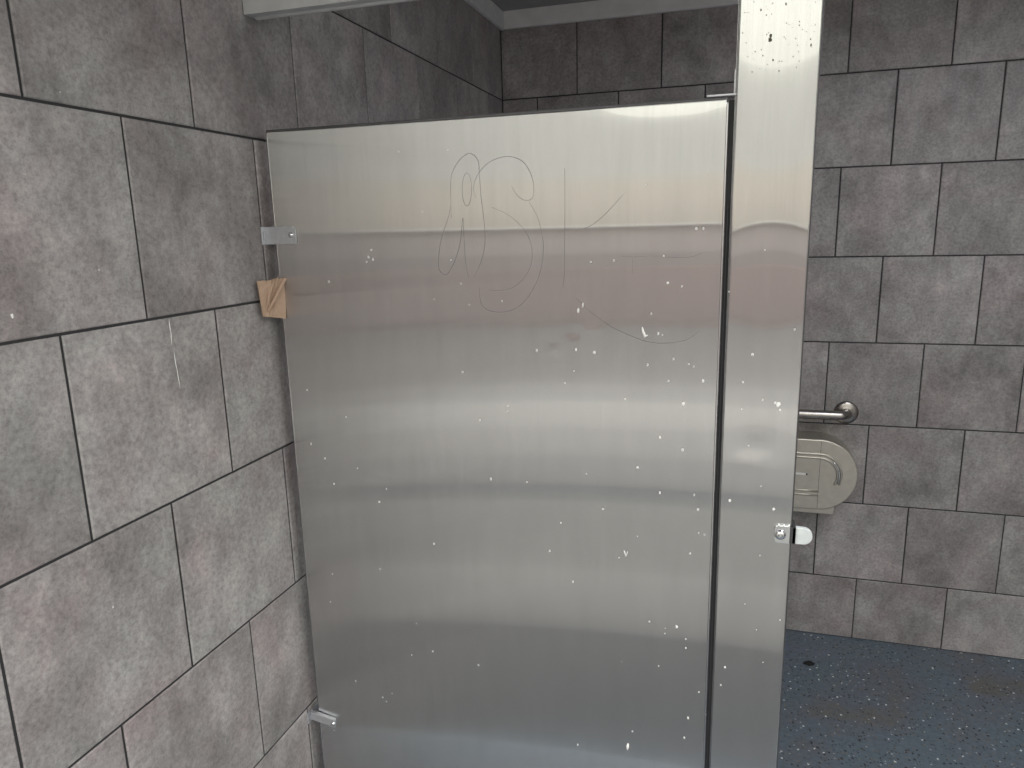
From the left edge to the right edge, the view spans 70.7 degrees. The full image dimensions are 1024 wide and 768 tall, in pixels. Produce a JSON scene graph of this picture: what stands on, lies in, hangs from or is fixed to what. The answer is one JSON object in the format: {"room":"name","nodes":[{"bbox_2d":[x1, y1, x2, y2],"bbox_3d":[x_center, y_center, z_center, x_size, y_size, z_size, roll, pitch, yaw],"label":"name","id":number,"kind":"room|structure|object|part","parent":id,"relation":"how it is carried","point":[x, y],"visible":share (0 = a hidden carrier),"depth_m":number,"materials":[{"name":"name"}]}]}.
{"room":"public restroom","nodes":[
{"label":"public restroom","id":0,"kind":"room"},
{"bbox_2d":[0,0,502,767],"bbox_3d":[-0.392,-0.007,1.986,0.141,2.390,2.420,2,13,17],"label":"wall","id":1,"kind":"structure","parent":0,"point":[154,604],"depth_m":1.16,"materials":[{"name":"tile"}]},
{"bbox_2d":[242,0,417,19],"bbox_3d":[0.731,-0.654,0.969,2.546,0.047,0.040,2,13,17],"label":"headrail","id":2,"kind":"object","parent":1,"relation":"attached to","point":[255,9],"visible":1,"depth_m":1.30,"materials":[{"name":"metal"}]},
{"bbox_2d":[464,0,504,30],"bbox_3d":[-0.365,-1.126,1.653,0.018,0.063,2.280,2,13,17],"label":"trim","id":3,"kind":"structure","parent":1,"relation":"attached to","point":[488,9],"depth_m":2.56,"materials":[{"name":"grey paint"}]},
{"bbox_2d":[491,0,594,11],"bbox_3d":[0.798,-1.155,1.120,2.830,0.160,2.870,2,13,17],"label":"ceiling","id":4,"kind":"structure","parent":0,"point":[504,5],"depth_m":2.61,"materials":[{"name":"grey paint"}]},
{"bbox_2d":[501,0,1023,659],"bbox_3d":[1.224,-0.193,2.663,2.550,2.390,0.141,2,13,17],"label":"wall","id":5,"kind":"structure","parent":0,"point":[914,314],"depth_m":2.55,"materials":[{"name":"tile"}]},
{"bbox_2d":[503,0,738,29],"bbox_3d":[1.182,-1.313,2.342,2.532,0.063,0.018,2,13,17],"label":"trim","id":6,"kind":"structure","parent":5,"relation":"attached to","point":[597,9],"depth_m":2.60,"materials":[{"name":"grey paint"}]},
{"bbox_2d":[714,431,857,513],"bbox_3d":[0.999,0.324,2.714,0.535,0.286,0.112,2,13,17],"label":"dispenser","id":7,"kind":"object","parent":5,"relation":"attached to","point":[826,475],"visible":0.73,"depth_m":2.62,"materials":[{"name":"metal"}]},
{"bbox_2d":[793,507,833,513],"bbox_3d":[1.005,0.439,2.747,0.396,0.049,0.096,2,13,17],"label":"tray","id":8,"kind":"object","parent":7,"relation":"on","point":[822,510],"depth_m":2.66,"materials":[{"name":"metal"}]},
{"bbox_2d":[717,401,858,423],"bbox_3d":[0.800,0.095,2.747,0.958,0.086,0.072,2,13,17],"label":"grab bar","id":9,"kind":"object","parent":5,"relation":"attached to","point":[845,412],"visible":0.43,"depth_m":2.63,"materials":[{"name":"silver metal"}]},
{"bbox_2d":[704,623,1023,767],"bbox_3d":[0.925,1.271,1.863,2.830,0.120,2.420,2,13,17],"label":"floor","id":10,"kind":"structure","parent":0,"point":[862,703],"depth_m":2.42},
{"bbox_2d":[705,0,824,767],"bbox_3d":[0.438,0.332,1.278,0.162,1.984,0.044,2,13,17],"label":"pilaster","id":11,"kind":"object","parent":10,"relation":"on","point":[774,107],"visible":1,"depth_m":1.19,"materials":[{"name":"metal"}]},
{"bbox_2d":[260,69,735,767],"bbox_3d":[-0.050,0.244,1.403,0.871,1.529,0.043,2,13,17],"label":"partition panel","id":12,"kind":"object","parent":11,"relation":"attached to","point":[502,330],"visible":1,"depth_m":1.35,"materials":[{"name":"metal"}]},
{"bbox_2d":[257,277,285,318],"bbox_3d":[-0.465,-0.167,1.406,0.015,0.084,0.063,8,16,38],"label":"tape","id":13,"kind":"object","parent":12,"relation":"attached to","point":[271,292],"visible":1,"depth_m":1.40,"materials":[{"name":"beige paper"}]},
{"bbox_3d":[0.482,0.286,1.253,0.003,1.883,0.018,2,13,17],"label":"edge molding","id":14,"kind":"part","parent":11,"relation":"part of","materials":[{"name":"metal"}]},
{"bbox_2d":[803,661,814,665],"bbox_3d":[1.094,1.029,2.663,0.042,0.009,0.030,2,13,17],"label":"clump","id":15,"kind":"object","parent":10,"relation":"on","point":[809,663],"visible":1,"depth_m":2.66,"materials":[{"name":"black"}]}
]}

